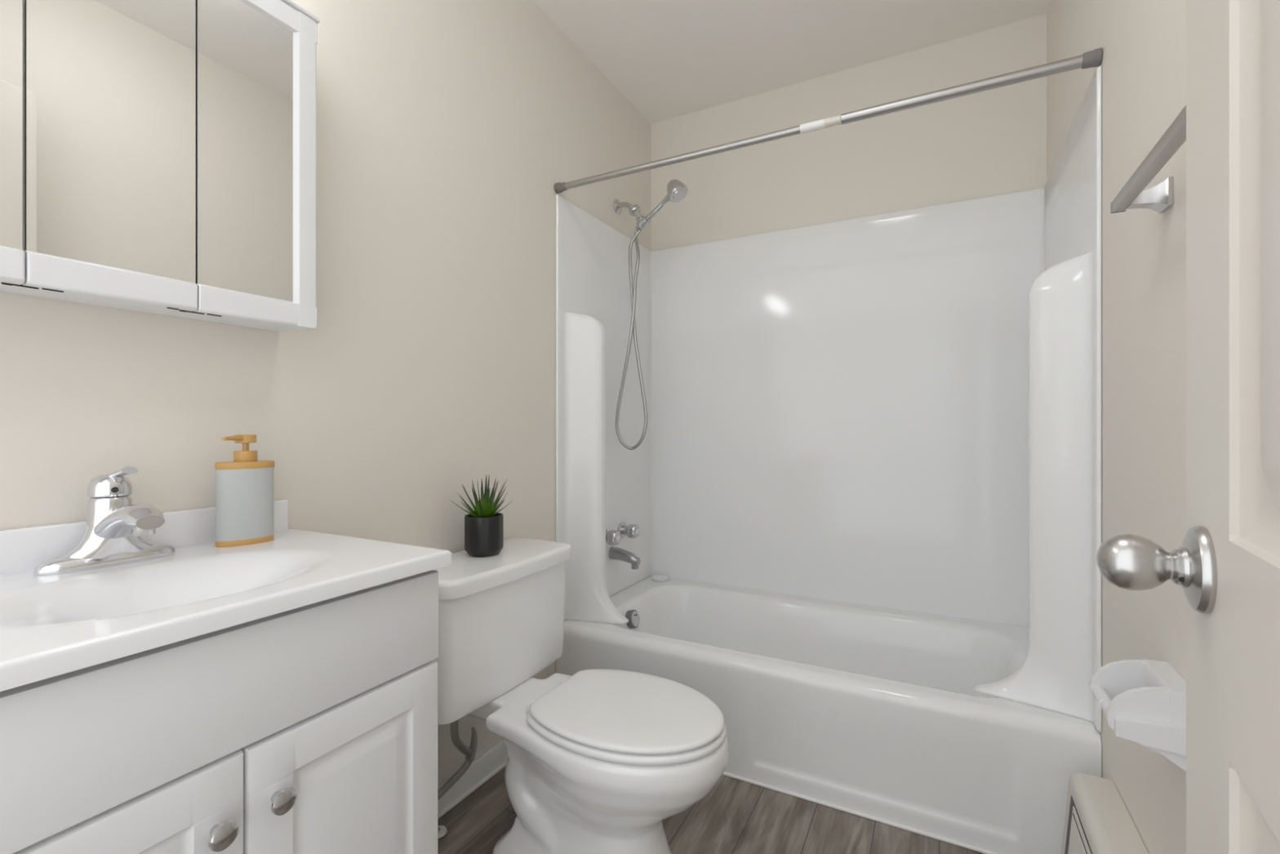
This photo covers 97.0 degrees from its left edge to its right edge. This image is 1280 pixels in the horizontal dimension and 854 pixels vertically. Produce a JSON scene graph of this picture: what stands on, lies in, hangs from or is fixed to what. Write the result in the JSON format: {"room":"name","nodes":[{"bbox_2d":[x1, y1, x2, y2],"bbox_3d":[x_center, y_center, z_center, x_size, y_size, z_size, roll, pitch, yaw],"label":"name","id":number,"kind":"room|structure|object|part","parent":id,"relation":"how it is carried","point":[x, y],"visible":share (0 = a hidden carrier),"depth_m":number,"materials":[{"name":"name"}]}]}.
{"room":"bathroom","nodes":[
{"label":"bathroom","id":0,"kind":"room"},
{"bbox_2d":[0,0,651,786],"bbox_3d":[-0.572,-0.189,1.593,0.100,2.475,2.682,0,0,28],"label":"wall","id":1,"kind":"structure","parent":0,"point":[446,130],"depth_m":1.42,"materials":[{"name":"paint"}]},
{"bbox_2d":[0,498,288,576],"bbox_3d":[-0.870,0.182,0.899,0.019,0.068,0.605,0,0,28],"label":"backsplash","id":2,"kind":"structure","parent":1,"relation":"attached to","point":[22,549],"depth_m":0.87,"materials":[{"name":"white stone"}]},
{"bbox_2d":[0,0,319,331],"bbox_3d":[-0.827,-0.495,0.868,0.125,0.611,0.616,0,0,28],"label":"upper cabinet","id":3,"kind":"object","parent":1,"relation":"attached to","point":[157,157],"visible":1,"depth_m":0.89,"materials":[{"name":"white paint"}]},
{"bbox_2d":[0,0,22,249],"bbox_3d":[-0.868,-0.493,0.688,0.007,0.513,0.162,0,0,28],"label":"mirror","id":4,"kind":"object","parent":3,"relation":"attached to","point":[11,11],"depth_m":0.75,"materials":[{"name":"clear glass"}]},
{"bbox_3d":[-0.877,-0.492,0.668,0.020,0.602,0.207,0,0,28],"label":"door","id":5,"kind":"part","parent":3,"relation":"part of","materials":[{"name":"white paint"}]},
{"bbox_2d":[24,0,195,283],"bbox_3d":[-0.782,-0.493,0.849,0.007,0.513,0.196,0,0,28],"label":"mirror","id":6,"kind":"object","parent":3,"relation":"attached to","point":[109,85],"depth_m":0.84,"materials":[{"name":"clear glass"}]},
{"bbox_3d":[-0.782,-0.492,0.848,0.019,0.602,0.197,0,0,28],"label":"door","id":7,"kind":"part","parent":3,"relation":"part of","materials":[{"name":"white paint"}]},
{"bbox_2d":[195,0,293,302],"bbox_3d":[-0.699,-0.493,1.007,0.007,0.513,0.156,0,0,28],"label":"mirror","id":8,"kind":"object","parent":3,"relation":"attached to","point":[244,48],"depth_m":1.00,"materials":[{"name":"clear glass"}]},
{"bbox_3d":[-0.688,-0.492,1.026,0.020,0.602,0.201,0,0,28],"label":"door","id":9,"kind":"part","parent":3,"relation":"part of","materials":[{"name":"white paint"}]},
{"bbox_2d":[437,739,508,818],"bbox_3d":[-0.504,1.010,1.595,0.018,0.078,0.908,0,0,28],"label":"baseboard","id":10,"kind":"structure","parent":1,"relation":"attached to","point":[482,768],"depth_m":1.64,"materials":[{"name":"white wood"}]},
{"bbox_2d":[613,179,688,449],"bbox_3d":[0.032,-0.443,2.275,0.328,1.069,0.128,0,0,28],"label":"shower","id":11,"kind":"object","parent":1,"relation":"attached to","point":[677,190],"visible":1,"depth_m":2.28,"materials":[{"name":"silver metal"}]},
{"bbox_3d":[-0.053,-0.913,2.358,0.090,0.056,0.021,0,0,28],"label":"shower arm","id":12,"kind":"part","parent":11,"relation":"part of","materials":[{"name":"silver metal"}]},
{"bbox_3d":[0.060,-0.874,2.294,0.182,0.125,0.031,0,0,36],"label":"handle","id":13,"kind":"part","parent":11,"relation":"part of","materials":[{"name":"silver metal"}]},
{"bbox_2d":[554,48,1102,193],"bbox_3d":[0.379,-0.846,1.649,1.526,0.037,0.037,0,0,28],"label":"shower curtain rod","id":14,"kind":"object","parent":1,"relation":"attached to","point":[1092,59],"visible":1,"depth_m":1.50,"materials":[{"name":"silver metal"}]},
{"bbox_2d":[437,766,984,853],"bbox_3d":[-0.086,1.079,0.771,1.728,0.060,3.682,0,0,28],"label":"floor","id":15,"kind":"structure","parent":0,"point":[736,816],"depth_m":1.48,"materials":[{"name":"brown wood"}]},
{"bbox_2d":[0,569,438,853],"bbox_3d":[-0.666,0.643,0.805,0.462,0.810,0.600,0,0,28],"label":"vanity cabinet","id":16,"kind":"object","parent":15,"relation":"on","point":[312,728],"visible":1,"depth_m":0.71,"materials":[{"name":"white wood"}]},
{"bbox_3d":[-0.565,0.665,0.577,0.018,0.526,0.290,0,0,28],"label":"door","id":17,"kind":"part","parent":16,"relation":"part of","materials":[{"name":"white wood"}]},
{"bbox_3d":[-0.493,0.478,0.666,0.026,0.032,0.032,0,0,28],"label":"knob","id":18,"kind":"part","parent":16,"relation":"part of","materials":[{"name":"silver metal"}]},
{"bbox_2d":[0,498,451,691],"bbox_3d":[-0.673,0.213,0.807,0.454,0.128,0.627,0,0,28],"label":"countertop","id":19,"kind":"structure","parent":16,"relation":"on","point":[51,625],"depth_m":0.81,"materials":[{"name":"white stone"}]},
{"bbox_2d":[33,466,175,575],"bbox_3d":[-0.780,0.137,0.858,0.158,0.151,0.168,0,0,28],"label":"faucet","id":20,"kind":"object","parent":19,"relation":"on","point":[116,526],"visible":1,"depth_m":0.86,"materials":[{"name":"silver metal"}]},
{"bbox_3d":[-0.827,0.203,0.883,0.053,0.020,0.168,0,0,28],"label":"plate","id":21,"kind":"part","parent":20,"relation":"part of","materials":[{"name":"silver metal"}]},
{"bbox_3d":[-0.809,0.073,0.882,0.033,0.022,0.028,0,0,2],"label":"lever","id":22,"kind":"part","parent":20,"relation":"part of","materials":[{"name":"silver metal"}]},
{"bbox_3d":[-0.764,0.147,0.850,0.122,0.067,0.050,0,0,28],"label":"spout","id":23,"kind":"part","parent":20,"relation":"part of","materials":[{"name":"silver metal"}]},
{"bbox_2d":[214,434,274,546],"bbox_3d":[-0.725,0.113,1.038,0.053,0.198,0.094,0,0,28],"label":"soap dispenser","id":24,"kind":"object","parent":19,"relation":"on","point":[245,485],"visible":1,"depth_m":1.02,"materials":[{"name":"white ceramic"}]},
{"bbox_2d":[215,466,274,541],"bbox_3d":[-0.724,0.139,1.039,0.052,0.128,0.089,0,0,28],"label":"bottle","id":25,"kind":"object","parent":24,"relation":"attached to","point":[245,495],"depth_m":1.02,"materials":[{"name":"grey ceramic"}]},
{"bbox_3d":[-0.724,0.035,1.039,0.010,0.018,0.010,0,0,28],"label":"pump stem","id":26,"kind":"part","parent":24,"relation":"part of","materials":[{"name":"yellow plastic"}]},
{"bbox_3d":[-0.461,0.478,0.727,0.026,0.032,0.032,0,0,28],"label":"knob","id":27,"kind":"part","parent":16,"relation":"part of","materials":[{"name":"silver metal"}]},
{"bbox_3d":[-0.424,0.665,0.843,0.018,0.526,0.304,0,0,28],"label":"door","id":28,"kind":"part","parent":16,"relation":"part of","materials":[{"name":"white wood"}]},
{"bbox_2d":[433,537,728,853],"bbox_3d":[-0.160,0.704,1.400,0.781,0.711,0.498,0,0,28],"label":"toilet","id":29,"kind":"object","parent":15,"relation":"on","point":[597,760],"visible":1,"depth_m":1.31,"materials":[{"name":"white ceramic"}]},
{"bbox_2d":[437,719,477,838],"bbox_3d":[-0.488,0.866,1.490,0.095,0.366,0.205,0,0,28],"label":"supply pipe","id":30,"kind":"object","parent":29,"relation":"attached to","point":[469,753],"visible":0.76,"depth_m":1.51,"materials":[{"name":"grey metal"}]},
{"bbox_3d":[-0.465,0.881,1.570,0.028,0.077,0.042,0,0,18],"label":"valve handle","id":31,"kind":"part","parent":30,"relation":"part of","materials":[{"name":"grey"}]},
{"bbox_2d":[449,475,512,556],"bbox_3d":[-0.428,0.238,1.540,0.154,0.219,0.149,0,0,-34],"label":"potted succulent","id":32,"kind":"object","parent":29,"relation":"on","point":[484,526],"visible":1,"depth_m":1.51,"materials":[{"name":"green plant"}]},
{"bbox_2d":[464,512,503,556],"bbox_3d":[-0.427,0.294,1.549,0.105,0.107,0.105,0,0,28],"label":"pot","id":33,"kind":"object","parent":32,"relation":"attached to","point":[483,531],"depth_m":1.51,"materials":[{"name":"black ceramic"}]},
{"bbox_3d":[-0.407,0.536,1.531,0.210,0.294,0.482,0,0,28],"label":"tank","id":34,"kind":"part","parent":29,"relation":"part of","materials":[{"name":"white ceramic"}]},
{"bbox_3d":[-0.401,0.370,1.527,0.236,0.044,0.498,0,0,28],"label":"tank lid","id":35,"kind":"part","parent":29,"relation":"part of","materials":[{"name":"white ceramic"}]},
{"bbox_3d":[-0.142,0.872,1.382,0.734,0.376,0.361,0,0,28],"label":"bowl","id":36,"kind":"part","parent":29,"relation":"part of","materials":[{"name":"white ceramic"}]},
{"bbox_3d":[-0.019,0.673,1.317,0.445,0.018,0.352,0,0,28],"label":"seat","id":37,"kind":"part","parent":29,"relation":"part of","materials":[{"name":"white plastic"}]},
{"bbox_3d":[-0.019,0.653,1.317,0.436,0.017,0.344,0,0,28],"label":"lid","id":38,"kind":"part","parent":29,"relation":"part of","materials":[{"name":"white plastic"}]},
{"bbox_2d":[555,574,1101,853],"bbox_3d":[0.549,0.867,1.971,1.526,0.364,0.751,0,0,28],"label":"bathtub","id":39,"kind":"object","parent":15,"relation":"on","point":[874,713],"visible":0.87,"depth_m":1.62,"materials":[{"name":"white ceramic"}]},
{"bbox_3d":[-0.017,0.743,2.192,0.018,0.058,0.060,0,0,28],"label":"overflow plate","id":40,"kind":"part","parent":39,"relation":"part of","materials":[{"name":"silver metal"}]},
{"bbox_3d":[0.092,0.691,2.581,0.082,0.013,0.082,0,0,28],"label":"soap dish","id":41,"kind":"part","parent":39,"relation":"part of","materials":[{"name":"white plastic"}]},
{"bbox_2d":[533,0,1049,124],"bbox_3d":[0.148,-1.466,1.213,1.728,0.080,2.682,0,0,28],"label":"ceiling","id":42,"kind":"structure","parent":0,"point":[669,59],"depth_m":2.07,"materials":[{"name":"paint"}]},
{"bbox_2d":[651,13,1046,251],"bbox_3d":[0.751,-0.189,2.354,1.528,2.475,0.100,0,0,28],"label":"wall","id":43,"kind":"structure","parent":0,"point":[993,142],"depth_m":2.23,"materials":[{"name":"paint"}]},
{"bbox_2d":[555,64,1101,733],"bbox_3d":[0.550,-0.065,1.974,1.525,1.522,0.748,0,0,28],"label":"shower surround","id":44,"kind":"object","parent":43,"relation":"attached to","point":[901,410],"visible":0.93,"depth_m":2.13,"materials":[{"name":"white plastic"}]},
{"bbox_3d":[-0.028,-0.065,2.278,0.219,1.522,0.744,0,0,28],"label":"panel","id":45,"kind":"part","parent":44,"relation":"part of","materials":[{"name":"white plastic"}]},
{"bbox_2d":[605,521,640,568],"bbox_3d":[-0.061,0.486,2.300,0.125,0.167,0.228,0,0,28],"label":"tub faucet","id":46,"kind":"object","parent":44,"relation":"attached to","point":[613,537],"visible":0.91,"depth_m":2.29,"materials":[{"name":"silver metal"}]},
{"bbox_3d":[-0.114,0.436,2.238,0.065,0.056,0.056,0,0,28],"label":"handle","id":47,"kind":"part","parent":46,"relation":"part of","materials":[{"name":"silver metal"}]},
{"bbox_3d":[-0.061,0.530,2.300,0.125,0.078,0.048,0,0,28],"label":"spout","id":48,"kind":"part","parent":46,"relation":"part of","materials":[{"name":"grey metal"}]},
{"bbox_3d":[-0.039,0.436,2.379,0.065,0.056,0.056,0,0,28],"label":"handle","id":49,"kind":"part","parent":46,"relation":"part of","materials":[{"name":"silver metal"}]},
{"bbox_3d":[0.724,-0.065,2.303,1.488,1.522,0.004,0,0,28],"label":"panel","id":50,"kind":"part","parent":44,"relation":"part of","materials":[{"name":"white plastic"}]},
{"bbox_3d":[1.115,-0.065,1.674,0.245,1.522,0.744,0,0,28],"label":"panel","id":51,"kind":"part","parent":44,"relation":"part of","materials":[{"name":"white plastic"}]},
{"bbox_2d":[1046,0,1186,853],"bbox_3d":[0.867,-0.189,0.832,0.100,2.475,2.682,0,0,28],"label":"wall","id":52,"kind":"structure","parent":0,"point":[1143,42],"depth_m":1.04,"materials":[{"name":"paint"}]},
{"bbox_2d":[1061,772,1148,853],"bbox_3d":[0.768,0.900,0.864,0.102,0.297,0.845,0,0,28],"label":"wall heater","id":53,"kind":"object","parent":52,"relation":"attached to","point":[1097,820],"visible":1,"depth_m":1.11,"materials":[{"name":"beige metal"}]},
{"bbox_3d":[0.727,0.909,0.863,0.026,0.238,0.726,0,0,28],"label":"frame","id":54,"kind":"part","parent":53,"relation":"part of","materials":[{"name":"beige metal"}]},
{"bbox_2d":[1088,658,1186,771],"bbox_3d":[0.777,0.441,0.881,0.103,0.120,0.138,0,0,28],"label":"toilet paper holder","id":55,"kind":"object","parent":52,"relation":"attached to","point":[1144,701],"visible":0.95,"depth_m":0.84,"materials":[{"name":"white plastic"}]},
{"bbox_3d":[0.802,0.423,0.933,0.098,0.083,0.010,0,0,28],"label":"arm","id":56,"kind":"part","parent":55,"relation":"part of","materials":[{"name":"white plastic"}]},
{"bbox_3d":[0.751,0.423,0.836,0.098,0.083,0.010,0,0,28],"label":"arm","id":57,"kind":"part","parent":55,"relation":"part of","materials":[{"name":"white plastic"}]},
{"bbox_3d":[0.794,0.441,0.875,0.068,0.120,0.128,0,0,28],"label":"plate","id":58,"kind":"part","parent":55,"relation":"part of","materials":[{"name":"white plastic"}]},
{"bbox_2d":[1111,105,1186,213],"bbox_3d":[0.692,-0.374,0.682,0.067,0.044,0.614,0,0,28],"label":"towel bar","id":59,"kind":"object","parent":52,"relation":"attached to","point":[1158,198],"visible":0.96,"depth_m":0.85,"materials":[{"name":"silver metal"}]},
{"bbox_2d":[1096,0,1279,853],"bbox_3d":[0.258,0.026,0.203,0.100,2.020,0.700,0,0,34],"label":"door","id":60,"kind":"structure","parent":52,"relation":"in","point":[1226,565],"depth_m":0.38,"materials":[{"name":"white paint"}]},
{"bbox_3d":[0.400,0.108,0.452,0.054,0.045,0.044,0,0,28],"label":"knob","id":61,"kind":"part","parent":60,"relation":"part of","materials":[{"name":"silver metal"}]}
]}

